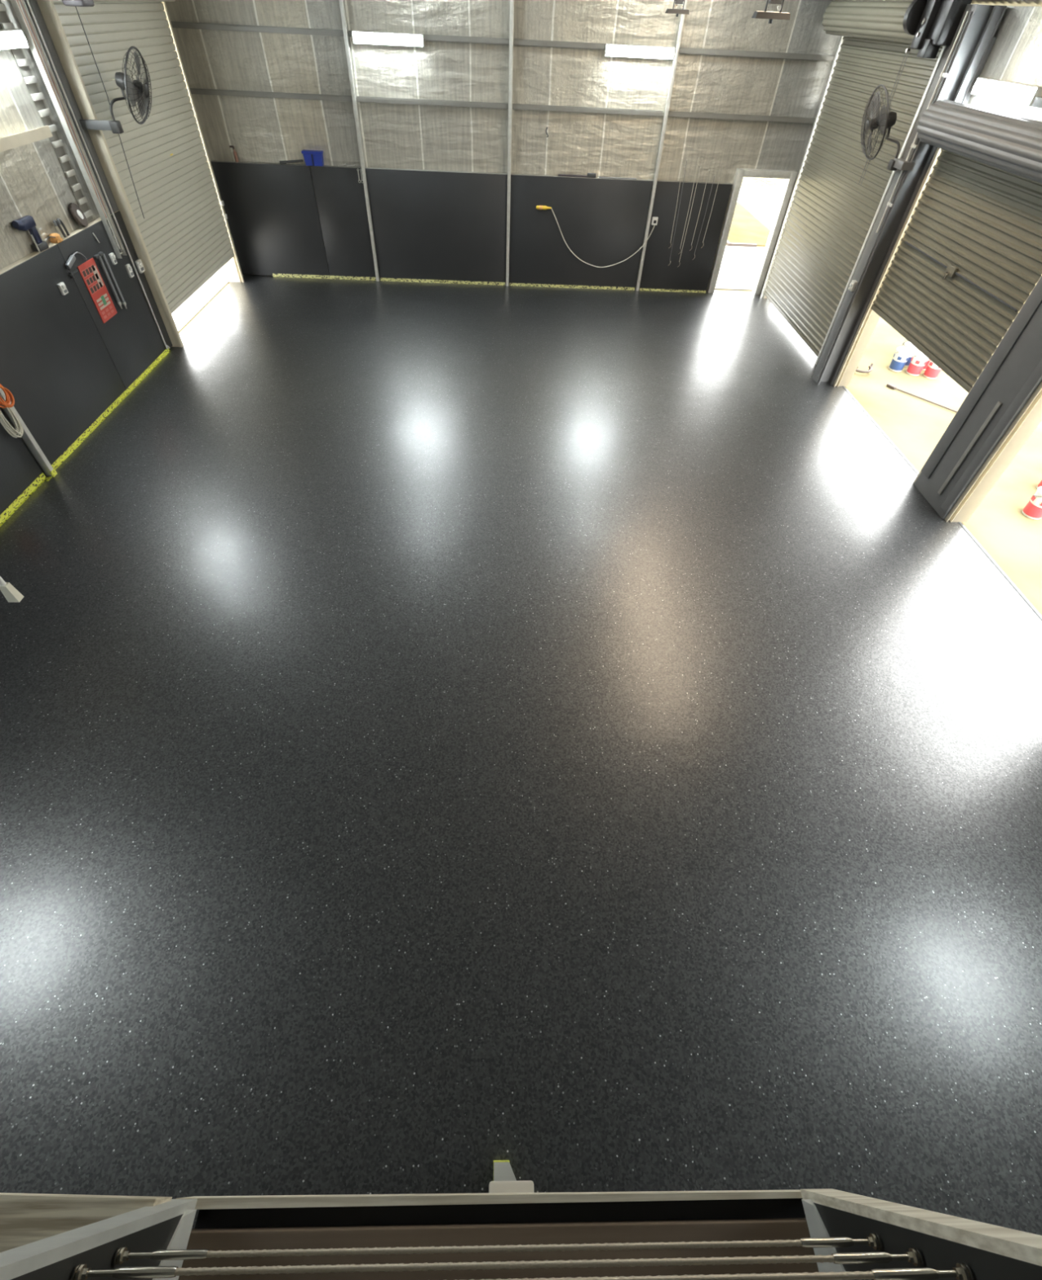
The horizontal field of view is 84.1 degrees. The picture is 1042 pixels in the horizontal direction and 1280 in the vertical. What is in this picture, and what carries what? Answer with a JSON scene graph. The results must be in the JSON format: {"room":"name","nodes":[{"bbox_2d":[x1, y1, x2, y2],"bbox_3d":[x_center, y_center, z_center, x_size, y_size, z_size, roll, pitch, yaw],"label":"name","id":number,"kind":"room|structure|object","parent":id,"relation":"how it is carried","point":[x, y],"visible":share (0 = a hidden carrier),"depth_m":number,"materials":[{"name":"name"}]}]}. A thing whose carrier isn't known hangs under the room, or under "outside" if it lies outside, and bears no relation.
{"room":"empty workshop garage","nodes":[
{"label":"empty workshop garage","id":0,"kind":"room"},
{"bbox_2d":[0,0,100,471],"bbox_3d":[-6.258,-2.715,5.002,0.060,4.560,19.260,1,48,-2],"label":"wall","id":1,"kind":"structure","parent":0,"point":[33,182],"depth_m":7.31,"materials":[{"name":"metal"}]},
{"bbox_2d":[0,124,53,151],"bbox_3d":[-6.174,-5.433,6.446,0.097,0.110,3.270,1,48,-2],"label":"girt","id":2,"kind":"structure","parent":1,"relation":"attached to","point":[18,140],"depth_m":7.14,"materials":[{"name":"beige paint"}]},
{"bbox_2d":[0,0,93,221],"bbox_3d":[-6.222,-6.932,7.486,0.038,2.480,0.210,1,48,-2],"label":"ladder","id":3,"kind":"object","parent":1,"relation":"attached to","point":[23,64],"visible":0.9,"depth_m":7.57,"materials":[{"name":"metal"}]},
{"bbox_2d":[0,210,118,274],"bbox_3d":[-6.166,-1.008,3.888,0.095,0.074,15.030,1,48,-2],"label":"ledge","id":4,"kind":"object","parent":1,"relation":"attached to","point":[15,264],"visible":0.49,"depth_m":7.42,"materials":[{"name":"beige paint"}]},
{"bbox_2d":[11,215,48,251],"bbox_3d":[-6.202,-5.125,7.305,0.120,0.363,0.377,1,48,-2],"label":"tool","id":5,"kind":"object","parent":4,"relation":"on","point":[26,223],"visible":1,"depth_m":7.31,"materials":[{"name":"blue plastic"}]},
{"bbox_2d":[48,232,62,243],"bbox_3d":[-6.206,-5.359,7.700,0.124,0.090,0.140,1,48,-2],"label":"sponge","id":6,"kind":"object","parent":4,"relation":"on","point":[57,239],"visible":0.98,"depth_m":7.67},
{"bbox_2d":[23,0,119,214],"bbox_3d":[-6.185,-7.343,7.825,0.106,2.550,0.315,1,48,-2],"label":"column","id":7,"kind":"structure","parent":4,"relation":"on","point":[33,4],"depth_m":7.85,"materials":[{"name":"metal"}]},
{"bbox_2d":[25,0,168,349],"bbox_3d":[-6.148,-6.601,8.512,0.038,4.440,0.028,1,48,-2],"label":"conduit","id":8,"kind":"object","parent":7,"relation":"attached to","point":[27,1],"visible":1,"depth_m":8.24,"materials":[{"name":"metal"}]},
{"bbox_2d":[79,45,151,133],"bbox_3d":[-5.667,-7.699,8.070,0.946,0.861,0.822,1,48,-2],"label":"wall fan","id":9,"kind":"object","parent":7,"relation":"attached to","point":[135,88],"visible":1,"depth_m":8.04,"materials":[{"name":"metal"}]},
{"bbox_2d":[68,203,88,226],"bbox_3d":[-6.230,-5.981,8.130,0.103,0.271,0.279,-5,48,-7],"label":"reel","id":10,"kind":"object","parent":4,"relation":"on","point":[76,211],"visible":1,"depth_m":8.10,"materials":[{"name":"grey metal"}]},
{"bbox_2d":[36,0,178,346],"bbox_3d":[-6.213,-6.723,8.794,0.295,4.300,0.044,1,48,-2],"label":"door reveal","id":11,"kind":"structure","parent":1,"relation":"in","point":[42,3],"depth_m":8.42,"materials":[{"name":"beige paint"}]},
{"bbox_2d":[44,0,244,346],"bbox_3d":[-5.839,-8.088,9.876,0.550,4.549,3.760,1,48,-2],"label":"door","id":12,"kind":"structure","parent":11,"relation":"attached to","point":[166,185],"depth_m":9.52,"materials":[{"name":"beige metal"}]},
{"bbox_2d":[206,160,241,282],"bbox_3d":[-6.250,-9.352,11.164,0.295,4.300,0.044,1,48,-2],"label":"door reveal","id":13,"kind":"structure","parent":1,"relation":"in","point":[229,268],"depth_m":12.59,"materials":[{"name":"beige paint"}]},
{"bbox_3d":[-6.143,-6.002,5.816,0.097,0.110,3.270,1,48,-2],"label":"girt","id":14,"kind":"structure","parent":1,"relation":"attached to","visible":0},
{"bbox_2d":[0,28,29,49],"bbox_3d":[-6.062,-6.856,6.610,0.090,0.160,1.260,1,48,-2],"label":"batten","id":15,"kind":"object","parent":14,"relation":"attached to","point":[10,38],"visible":1,"depth_m":6.86,"materials":[{"name":"white plastic"}]},
{"bbox_2d":[178,1217,819,1279],"bbox_3d":[-0.019,2.696,-0.145,1.560,0.085,4.002,1,48,-2],"label":"deck","id":16,"kind":"object","parent":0,"point":[786,1228],"visible":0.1,"depth_m":1.14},
{"bbox_2d":[0,1192,172,1253],"bbox_3d":[-1.885,1.283,0.961,2.340,0.080,0.620,1,48,-2],"label":"ledge","id":17,"kind":"object","parent":16,"relation":"on","point":[25,1219],"visible":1,"depth_m":1.12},
{"bbox_2d":[0,1199,197,1279],"bbox_3d":[-0.677,0.965,0.767,0.080,0.920,0.288,1,48,-2],"label":"railing post","id":18,"kind":"object","parent":16,"relation":"on","point":[167,1225],"visible":0.94,"depth_m":0.94,"materials":[{"name":"grey metal"}]},
{"bbox_2d":[71,1247,924,1279],"bbox_3d":[-0.020,0.944,0.872,1.274,0.020,0.020,1,48,-2],"label":"cable","id":19,"kind":"object","parent":18,"relation":"attached to","point":[82,1272],"visible":1,"depth_m":0.87,"materials":[{"name":"metal"}]},
{"bbox_2d":[113,1233,882,1265],"bbox_3d":[-0.024,1.018,0.967,1.274,0.020,0.020,1,48,-2],"label":"cable","id":20,"kind":"object","parent":18,"relation":"attached to","point":[122,1255],"visible":1,"depth_m":0.96,"materials":[{"name":"metal"}]},
{"bbox_2d":[191,1198,806,1228],"bbox_3d":[-0.023,1.254,1.253,1.360,0.060,0.054,1,48,-2],"label":"channel","id":21,"kind":"object","parent":16,"relation":"attached to","point":[777,1208],"visible":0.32,"depth_m":1.24,"materials":[{"name":"black metal"}]},
{"bbox_2d":[175,1190,802,1209],"bbox_3d":[-0.043,1.216,1.260,1.360,0.100,0.017,1,48,-2],"label":"edge lip","id":22,"kind":"structure","parent":21,"relation":"attached to","point":[348,1200],"depth_m":1.22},
{"bbox_2d":[800,1188,1041,1279],"bbox_3d":[0.647,0.987,0.812,0.090,0.920,0.288,1,48,-2],"label":"railing post","id":23,"kind":"object","parent":16,"relation":"on","point":[944,1241],"visible":0.94,"depth_m":0.91,"materials":[{"name":"grey metal"}]},
{"bbox_2d":[470,1262,973,1279],"bbox_3d":[-0.016,0.868,0.780,1.274,0.020,0.020,1,48,-2],"label":"cable","id":24,"kind":"object","parent":23,"relation":"attached to","point":[962,1271],"visible":1,"depth_m":0.79,"materials":[{"name":"metal"}]},
{"bbox_2d":[164,0,841,293],"bbox_3d":[-0.204,-10.336,11.069,12.200,6.194,0.060,1,48,-2],"label":"wall","id":25,"kind":"structure","parent":0,"point":[260,129],"depth_m":10.87,"materials":[{"name":"metal"}]},
{"bbox_2d":[170,21,343,36],"bbox_3d":[-4.686,-10.871,10.278,3.070,0.080,0.104,1,48,-2],"label":"girt","id":26,"kind":"structure","parent":25,"relation":"attached to","point":[175,24],"depth_m":10.26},
{"bbox_2d":[189,88,352,101],"bbox_3d":[-4.717,-10.295,10.916,3.070,0.080,0.104,1,48,-2],"label":"girt","id":27,"kind":"structure","parent":25,"relation":"attached to","point":[193,91],"depth_m":10.89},
{"bbox_2d":[347,30,509,44],"bbox_3d":[-1.653,-10.821,10.381,2.880,0.080,0.104,1,48,-2],"label":"girt","id":28,"kind":"structure","parent":25,"relation":"attached to","point":[426,37],"depth_m":10.38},
{"bbox_2d":[351,30,424,47],"bbox_3d":[-2.373,-10.737,10.317,1.260,0.160,0.090,1,48,-2],"label":"batten","id":29,"kind":"object","parent":28,"relation":"attached to","point":[358,37],"visible":1,"depth_m":10.29,"materials":[{"name":"white plastic"}]},
{"bbox_2d":[355,96,508,108],"bbox_3d":[-1.684,-10.245,11.019,2.880,0.080,0.104,1,48,-2],"label":"girt","id":30,"kind":"structure","parent":25,"relation":"attached to","point":[359,99],"depth_m":11.00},
{"bbox_2d":[210,160,733,185],"bbox_3d":[-0.933,-9.526,11.826,10.620,0.074,0.105,1,48,-2],"label":"ledge","id":31,"kind":"object","parent":25,"relation":"attached to","point":[212,160],"visible":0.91,"depth_m":11.78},
{"bbox_2d":[301,149,324,166],"bbox_3d":[-4.165,-9.664,11.586,0.400,0.229,0.155,1,48,-2],"label":"crate","id":32,"kind":"object","parent":31,"relation":"on","point":[312,157],"visible":1,"depth_m":11.54,"materials":[{"name":"plastic"}]},
{"bbox_2d":[558,173,596,177],"bbox_3d":[1.148,-9.532,11.833,0.780,0.069,0.080,1,48,-2],"label":"saw","id":33,"kind":"object","parent":31,"relation":"on","point":[589,175],"visible":1,"depth_m":11.82,"materials":[{"name":"grey metal"}]},
{"bbox_2d":[513,38,606,49],"bbox_3d":[1.325,-10.772,10.481,2.920,0.080,0.104,1,48,-2],"label":"girt","id":34,"kind":"structure","parent":25,"relation":"attached to","point":[516,42],"depth_m":10.44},
{"bbox_2d":[604,43,675,59],"bbox_3d":[2.154,-10.663,10.470,1.260,0.160,0.090,1,48,-2],"label":"batten","id":35,"kind":"object","parent":34,"relation":"attached to","point":[611,50],"visible":1,"depth_m":10.44,"materials":[{"name":"white plastic"}]},
{"bbox_2d":[512,103,664,115],"bbox_3d":[1.294,-10.196,11.119,2.920,0.080,0.104,1,48,-2],"label":"girt","id":36,"kind":"structure","parent":25,"relation":"attached to","point":[515,106],"depth_m":11.10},
{"bbox_2d":[668,111,816,123],"bbox_3d":[4.311,-10.146,11.221,2.960,0.080,0.104,1,48,-2],"label":"girt","id":37,"kind":"structure","parent":25,"relation":"attached to","point":[671,113],"depth_m":11.20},
{"bbox_2d":[706,168,797,294],"bbox_3d":[4.987,-8.876,12.665,1.210,2.255,0.240,1,48,-2],"label":"door","id":38,"kind":"structure","parent":25,"relation":"in","point":[789,176],"depth_m":12.40,"materials":[{"name":"metal"}]},
{"bbox_2d":[679,47,835,61],"bbox_3d":[4.342,-10.722,10.583,2.960,0.080,0.104,1,48,-2],"label":"girt","id":39,"kind":"structure","parent":25,"relation":"attached to","point":[682,50],"depth_m":10.56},
{"bbox_2d":[0,274,1041,1235],"bbox_3d":[-0.253,-1.046,6.962,12.130,0.150,19.280,1,48,-2],"label":"floor","id":40,"kind":"structure","parent":0,"point":[448,731],"depth_m":4.86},
{"bbox_2d":[0,407,42,515],"bbox_3d":[-6.122,1.205,3.184,0.018,1.980,10.792,1,48,-2],"label":"lining","id":41,"kind":"object","parent":40,"relation":"on","point":[19,468],"visible":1,"depth_m":7.04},
{"bbox_2d":[0,472,47,526],"bbox_3d":[-6.165,-0.406,5.945,0.030,0.075,4.690,1,48,-2],"label":"tape","id":42,"kind":"object","parent":40,"relation":"on","point":[12,508],"visible":1,"depth_m":7.16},
{"bbox_2d":[0,388,53,476],"bbox_3d":[-6.085,-3.687,5.887,0.115,4.560,0.065,1,48,-2],"label":"post","id":43,"kind":"object","parent":40,"relation":"on","point":[27,437],"visible":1,"depth_m":7.24,"materials":[{"name":"metal"}]},
{"bbox_2d":[0,383,14,408],"bbox_3d":[-5.957,-2.801,6.629,0.066,0.282,0.247,1,48,-2],"label":"extension cord","id":44,"kind":"object","parent":43,"relation":"hanging from","point":[6,403],"visible":1,"depth_m":6.69,"materials":[{"name":"orange rubber"}]},
{"bbox_2d":[0,399,23,438],"bbox_3d":[-6.050,-2.632,6.797,0.064,0.528,0.220,1,48,-2],"label":"extension cord","id":45,"kind":"object","parent":43,"relation":"hanging from","point":[6,425],"visible":0.83,"depth_m":6.87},
{"bbox_2d":[0,244,125,465],"bbox_3d":[-6.191,-3.727,7.629,0.018,1.980,2.312,1,48,-2],"label":"lining","id":46,"kind":"object","parent":40,"relation":"on","point":[60,375],"visible":0.95,"depth_m":7.60,"materials":[{"name":"black"}]},
{"bbox_2d":[57,281,68,295],"bbox_3d":[-6.142,-4.717,7.756,0.057,0.130,0.110,1,48,-2],"label":"power outlet","id":47,"kind":"object","parent":46,"relation":"attached to","point":[61,286],"visible":1,"depth_m":7.73,"materials":[{"name":"white plastic"}]},
{"bbox_2d":[51,346,171,470],"bbox_3d":[-6.212,-3.691,8.916,0.030,0.060,3.950,1,48,-2],"label":"tape","id":48,"kind":"object","parent":40,"relation":"on","point":[66,454],"visible":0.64,"depth_m":8.66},
{"bbox_2d":[56,210,172,389],"bbox_3d":[-6.213,-5.268,9.018,0.018,1.980,1.822,1,48,-2],"label":"lining","id":49,"kind":"object","parent":40,"relation":"on","point":[132,339],"visible":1,"depth_m":9.02,"materials":[{"name":"black"}]},
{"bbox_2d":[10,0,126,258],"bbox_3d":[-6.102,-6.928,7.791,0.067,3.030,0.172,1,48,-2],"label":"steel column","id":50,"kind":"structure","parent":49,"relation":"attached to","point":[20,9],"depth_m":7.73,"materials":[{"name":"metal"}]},
{"bbox_2d":[65,251,87,268],"bbox_3d":[-6.131,-5.239,7.952,0.050,0.139,0.497,1,48,-2],"label":"gun","id":51,"kind":"object","parent":49,"relation":"hanging from","point":[72,259],"visible":1,"depth_m":7.86,"materials":[{"name":"grey metal"}]},
{"bbox_2d":[77,257,117,323],"bbox_3d":[-6.179,-5.100,8.444,0.018,0.730,0.430,1,48,-2],"label":"chart","id":52,"kind":"object","parent":49,"relation":"attached to","point":[91,275],"visible":1,"depth_m":8.42,"materials":[{"name":"plastic"}]},
{"bbox_2d":[91,265,111,310],"bbox_3d":[-6.171,-5.134,8.429,0.002,0.482,0.340,1,48,-2],"label":"print","id":53,"kind":"object","parent":52,"relation":"on","point":[100,292],"depth_m":8.45},
{"bbox_2d":[102,305,114,319],"bbox_3d":[-6.183,-4.905,8.645,0.002,0.090,0.310,1,48,-2],"label":"print","id":54,"kind":"object","parent":52,"relation":"attached to","point":[108,311],"depth_m":8.65},
{"bbox_2d":[93,253,122,308],"bbox_3d":[-6.158,-5.331,8.629,0.063,0.725,0.121,1,48,-2],"label":"gun","id":55,"kind":"object","parent":49,"relation":"hanging from","point":[98,256],"visible":1,"depth_m":8.60,"materials":[{"name":"grey metal"}]},
{"bbox_2d":[97,251,126,308],"bbox_3d":[-6.160,-5.407,8.724,0.063,0.765,0.121,1,48,-2],"label":"gun","id":56,"kind":"object","parent":49,"relation":"hanging from","point":[100,253],"visible":1,"depth_m":8.70,"materials":[{"name":"grey metal"}]},
{"bbox_2d":[134,258,145,273],"bbox_3d":[-6.174,-6.069,9.378,0.057,0.170,0.150,1,48,-2],"label":"power outlet","id":57,"kind":"object","parent":49,"relation":"attached to","point":[139,263],"visible":1,"depth_m":9.35,"materials":[{"name":"white plastic"}]},
{"bbox_2d":[211,161,329,275],"bbox_3d":[-5.274,-8.909,12.348,1.952,1.980,0.018,1,48,-2],"label":"lining","id":58,"kind":"object","parent":40,"relation":"on","point":[271,210],"visible":1,"depth_m":12.27,"materials":[{"name":"black"}]},
{"bbox_2d":[272,273,376,280],"bbox_3d":[-4.454,-8.220,13.085,2.310,0.062,0.036,1,48,-2],"label":"tape","id":59,"kind":"object","parent":40,"relation":"on","point":[280,275],"visible":1,"depth_m":13.10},
{"bbox_2d":[310,165,376,277],"bbox_3d":[-3.770,-8.885,12.399,1.042,1.980,0.018,1,48,-2],"label":"lining","id":60,"kind":"object","parent":40,"relation":"on","point":[340,198],"visible":1,"depth_m":12.31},
{"bbox_2d":[339,0,379,280],"bbox_3d":[-3.160,-10.007,11.198,0.064,5.348,0.175,1,48,-2],"label":"post","id":61,"kind":"object","parent":40,"relation":"on","point":[341,2],"visible":1,"depth_m":11.21,"materials":[{"name":"metal"}]},
{"bbox_2d":[365,168,507,284],"bbox_3d":[-1.746,-8.851,12.467,2.872,1.980,0.018,1,48,-2],"label":"lining","id":62,"kind":"object","parent":40,"relation":"on","point":[433,225],"visible":1,"depth_m":12.39,"materials":[{"name":"plastic"}]},
{"bbox_2d":[380,277,505,285],"bbox_3d":[-1.781,-8.174,13.178,2.840,0.055,0.036,1,48,-2],"label":"tape","id":63,"kind":"object","parent":40,"relation":"on","point":[381,278],"visible":1,"depth_m":13.19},
{"bbox_2d":[506,0,514,285],"bbox_3d":[-0.203,-10.225,11.002,0.064,6.144,0.175,1,48,-2],"label":"post","id":64,"kind":"object","parent":40,"relation":"on","point":[512,2],"visible":1,"depth_m":11.26,"materials":[{"name":"metal"}]},
{"bbox_2d":[488,1160,533,1193],"bbox_3d":[-0.068,2.145,2.239,0.102,2.600,0.193,1,48,-2],"label":"support post","id":65,"kind":"object","parent":40,"relation":"on","point":[504,1180],"visible":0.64,"depth_m":1.31,"materials":[{"name":"metal"}]},
{"bbox_2d":[509,282,635,290],"bbox_3d":[1.181,-8.123,13.280,2.890,0.050,0.036,1,48,-2],"label":"tape","id":66,"kind":"object","parent":40,"relation":"on","point":[510,283],"visible":1,"depth_m":13.29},
{"bbox_2d":[509,174,653,288],"bbox_3d":[1.217,-8.803,12.567,2.922,1.980,0.018,1,48,-2],"label":"lining","id":67,"kind":"object","parent":40,"relation":"on","point":[602,222],"visible":1,"depth_m":12.49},
{"bbox_2d":[551,208,654,267],"bbox_3d":[1.740,-8.715,12.579,2.254,1.046,0.075,1,48,-2],"label":"extension cord","id":68,"kind":"object","parent":67,"relation":"hanging from","point":[552,209],"visible":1,"depth_m":12.73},
{"bbox_2d":[635,0,687,290],"bbox_3d":[2.780,-9.904,11.404,0.064,5.334,0.175,1,48,-2],"label":"post","id":69,"kind":"object","parent":40,"relation":"on","point":[682,15],"visible":1,"depth_m":11.36,"materials":[{"name":"metal"}]},
{"bbox_2d":[640,288,706,293],"bbox_3d":[3.515,-8.082,13.363,1.540,0.040,0.036,1,48,-2],"label":"tape","id":70,"kind":"object","parent":40,"relation":"on","point":[641,289],"visible":1,"depth_m":13.37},
{"bbox_2d":[639,181,733,291],"bbox_3d":[3.550,-8.764,12.646,1.572,1.980,0.018,1,48,-2],"label":"lining","id":71,"kind":"object","parent":40,"relation":"on","point":[691,274],"visible":1,"depth_m":12.58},
{"bbox_2d":[812,4,1007,385],"bbox_3d":[5.572,-6.386,8.887,0.425,4.560,0.890,1,48,-2],"label":"column","id":72,"kind":"structure","parent":40,"relation":"on","point":[977,42],"depth_m":8.28,"materials":[{"name":"metal"}]},
{"bbox_2d":[861,84,916,170],"bbox_3d":[5.143,-7.189,8.109,0.460,0.840,1.218,-13,50,-14],"label":"wall fan","id":73,"kind":"object","parent":72,"relation":"attached to","point":[884,120],"visible":1,"depth_m":8.14,"materials":[{"name":"metal"}]},
{"bbox_2d":[817,11,973,381],"bbox_3d":[5.346,-6.111,8.636,0.034,4.450,0.130,1,48,-2],"label":"conduit","id":74,"kind":"object","parent":72,"relation":"attached to","point":[944,74],"visible":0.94,"depth_m":7.97,"materials":[{"name":"grey paint"}]},
{"bbox_2d":[842,386,1041,620],"bbox_3d":[5.762,-1.946,7.976,0.020,0.024,6.950,1,48,-2],"label":"threshold","id":75,"kind":"object","parent":40,"relation":"on","point":[962,525],"visible":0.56,"depth_m":7.38,"materials":[{"name":"paint"}]},
{"bbox_2d":[914,275,1041,519],"bbox_3d":[5.731,-3.424,6.224,0.198,4.560,0.820,1,48,-2],"label":"column","id":76,"kind":"structure","parent":40,"relation":"on","point":[1014,372],"depth_m":6.90,"materials":[{"name":"metal"}]},
{"bbox_2d":[937,401,1003,494],"bbox_3d":[5.587,-2.362,7.220,0.025,1.250,0.060,1,48,-2],"label":"strip","id":77,"kind":"object","parent":76,"relation":"attached to","point":[999,404],"visible":1,"depth_m":7.17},
{"bbox_2d":[967,5,1041,121],"bbox_3d":[5.873,-2.515,5.411,0.060,4.560,19.260,1,48,-2],"label":"wall","id":78,"kind":"structure","parent":0,"point":[1015,55],"depth_m":6.84,"materials":[{"name":"metal"}]},
{"bbox_2d":[839,310,880,386],"bbox_3d":[5.786,-5.630,9.065,0.210,3.300,0.024,1,48,-2],"label":"door reveal","id":79,"kind":"structure","parent":78,"relation":"in","point":[874,317],"depth_m":9.81,"materials":[{"name":"beige metal"}]},
{"bbox_2d":[952,396,1041,522],"bbox_3d":[5.827,-2.666,6.394,0.210,3.300,0.024,1,48,-2],"label":"door reveal","id":80,"kind":"structure","parent":78,"relation":"in","point":[1034,418],"depth_m":6.96,"materials":[{"name":"paint"}]},
{"bbox_2d":[970,76,1041,106],"bbox_3d":[5.814,-6.592,6.936,0.090,0.160,1.260,1,48,-2],"label":"batten","id":81,"kind":"object","parent":78,"relation":"attached to","point":[1012,91],"visible":0.9,"depth_m":6.88,"materials":[{"name":"white plastic"}]},
{"bbox_2d":[1032,96,1041,107],"bbox_3d":[5.828,-5.867,6.330,0.081,0.080,0.570,1,48,-2],"label":"junction box","id":82,"kind":"object","parent":78,"relation":"attached to","point":[1037,102],"visible":1,"depth_m":6.47,"materials":[{"name":"grey paint"}]},
{"bbox_2d":[971,0,1041,6],"bbox_3d":[-0.021,-4.715,2.909,12.400,1.730,19.500,1,48,-2],"label":"ceiling","id":83,"kind":"structure","parent":0,"point":[1002,2],"depth_m":6.97,"materials":[{"name":"metal"}]},
{"bbox_2d":[0,576,23,602],"bbox_3d":[-4.135,-1.737,3.266,0.090,4.180,0.070,1,48,-2],"label":"outlet","id":84,"kind":"object","parent":83,"relation":"hanging from","point":[11,594],"visible":1,"depth_m":4.74,"materials":[{"name":"beige plastic"}]},
{"bbox_2d":[665,0,689,16],"bbox_3d":[2.412,-9.955,8.411,0.360,1.198,0.120,1,48,-2],"label":"floodlight","id":85,"kind":"object","parent":83,"relation":"hanging from","point":[673,11],"visible":1,"depth_m":8.77,"materials":[{"name":"black plastic"}]},
{"bbox_2d":[751,0,791,23],"bbox_3d":[2.476,-6.477,5.250,0.360,1.198,0.120,1,48,-2],"label":"floodlight","id":86,"kind":"object","parent":83,"relation":"hanging from","point":[780,15],"visible":1,"depth_m":5.62,"materials":[{"name":"silver metal"}]},
{"bbox_3d":[5.776,-6.305,9.674,0.210,3.300,0.024,1,48,-2],"label":"door reveal","id":87,"kind":"structure","parent":0,"visible":0},
{"bbox_2d":[760,0,972,364],"bbox_3d":[5.310,-7.872,10.162,0.800,4.640,4.350,1,48,-2],"label":"door","id":88,"kind":"structure","parent":87,"relation":"attached to","point":[839,194],"depth_m":9.90,"materials":[{"name":"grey metal"}]},
{"bbox_3d":[5.818,-3.323,6.986,0.210,3.300,0.024,1,48,-2],"label":"door reveal","id":89,"kind":"structure","parent":0,"visible":0},
{"bbox_2d":[833,99,1041,483],"bbox_3d":[5.468,-4.618,7.844,0.535,3.734,3.250,1,48,-2],"label":"door","id":90,"kind":"structure","parent":89,"relation":"attached to","point":[966,258],"depth_m":7.29,"materials":[{"name":"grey metal"}]},
{"bbox_2d":[873,148,1041,386],"bbox_3d":[5.683,-4.958,7.471,0.027,2.080,2.970,1,48,-2],"label":"curtain","id":91,"kind":"object","parent":90,"relation":"hanging from","point":[982,220],"depth_m":7.39,"materials":[{"name":"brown metal"}]},
{"bbox_3d":[5.858,-0.464,4.409,0.210,3.300,0.024,1,48,-2],"label":"door reveal","id":92,"kind":"structure","parent":0,"visible":0},
{"bbox_2d":[945,381,1041,522],"bbox_3d":[5.508,-1.721,5.234,0.535,3.734,3.150,1,48,-2],"label":"door","id":93,"kind":"structure","parent":92,"relation":"attached to","point":[1036,397],"depth_m":6.87,"materials":[{"name":"brown metal"}]},
{"label":"outside","id":94,"kind":"structure","parent":0,"visible":0},
{"bbox_2d":[178,177,1041,615],"bbox_3d":[-0.374,-11.766,16.814,120.000,0.370,120.000,1,48,-2],"label":"ground","id":95,"kind":"structure","parent":94,"point":[915,425],"depth_m":9.27,"materials":[{"name":"concrete"}]},
{"bbox_2d":[171,266,228,331],"bbox_3d":[-23.399,-9.303,13.215,33.820,0.012,28.000,1,48,-2],"label":"path","id":96,"kind":"structure","parent":95,"relation":"on","point":[202,296],"depth_m":12.01,"materials":[{"name":"concrete"}]},
{"bbox_2d":[715,245,764,290],"bbox_3d":[5.908,-9.675,14.974,6.500,0.014,3.700,1,48,-2],"label":"apron","id":97,"kind":"object","parent":95,"relation":"on","point":[740,266],"visible":0.21,"depth_m":14.85,"materials":[{"name":"concrete"}]},
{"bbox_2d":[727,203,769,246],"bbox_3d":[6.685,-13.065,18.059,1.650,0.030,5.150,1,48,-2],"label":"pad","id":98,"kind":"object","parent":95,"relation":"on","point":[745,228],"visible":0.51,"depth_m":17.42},
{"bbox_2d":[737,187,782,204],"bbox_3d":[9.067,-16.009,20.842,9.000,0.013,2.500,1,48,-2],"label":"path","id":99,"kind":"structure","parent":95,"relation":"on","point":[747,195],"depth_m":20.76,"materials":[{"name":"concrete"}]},
{"bbox_2d":[888,346,913,372],"bbox_3d":[7.087,-5.241,10.801,0.279,0.356,0.278,1,48,-2],"label":"pail","id":100,"kind":"object","parent":95,"relation":"on","point":[902,355],"visible":1,"depth_m":10.72,"materials":[{"name":"white plastic"}]},
{"bbox_2d":[893,353,909,360],"bbox_3d":[7.090,-5.281,10.758,0.270,0.053,0.267,1,48,-2],"label":"print","id":101,"kind":"object","parent":100,"relation":"attached to","point":[897,357],"depth_m":10.68},
{"bbox_2d":[904,342,919,366],"bbox_3d":[7.354,-5.422,10.977,0.278,0.356,0.279,10,48,6],"label":"pail","id":102,"kind":"object","parent":95,"relation":"on","point":[908,344],"visible":0.4,"depth_m":10.86,"materials":[{"name":"paint"}]},
{"bbox_2d":[906,351,928,375],"bbox_3d":[7.358,-5.125,10.710,0.279,0.356,0.278,1,48,-2],"label":"pail","id":103,"kind":"object","parent":95,"relation":"on","point":[919,360],"visible":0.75,"depth_m":10.64,"materials":[{"name":"white plastic"}]},
{"bbox_2d":[911,356,928,364],"bbox_3d":[7.362,-5.165,10.666,0.270,0.053,0.267,1,48,-2],"label":"print","id":104,"kind":"object","parent":103,"relation":"attached to","point":[915,360],"depth_m":10.59},
{"bbox_2d":[886,383,957,412],"bbox_3d":[7.254,-3.952,9.848,0.091,0.042,2.154,-29,56,-26],"label":"squeegee","id":105,"kind":"object","parent":95,"relation":"on","point":[890,385],"visible":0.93,"depth_m":10.12,"materials":[{"name":"brown metal"}]},
{"bbox_2d":[924,360,942,378],"bbox_3d":[7.630,-5.031,10.639,0.278,0.356,0.279,13,49,9],"label":"pail","id":106,"kind":"object","parent":95,"relation":"on","point":[933,371],"visible":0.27,"depth_m":10.62,"materials":[{"name":"paint"}]},
{"bbox_2d":[1022,486,1041,519],"bbox_3d":[6.934,-1.820,7.708,0.279,0.356,0.278,-7,49,-9],"label":"pail","id":107,"kind":"object","parent":95,"relation":"on","point":[1033,509],"visible":1,"depth_m":7.69,"materials":[{"name":"paint"}]},
{"bbox_2d":[1031,494,1041,506],"bbox_3d":[6.938,-1.860,7.665,0.270,0.053,0.267,-7,49,-9],"label":"print","id":108,"kind":"object","parent":107,"relation":"attached to","point":[1036,500],"depth_m":7.64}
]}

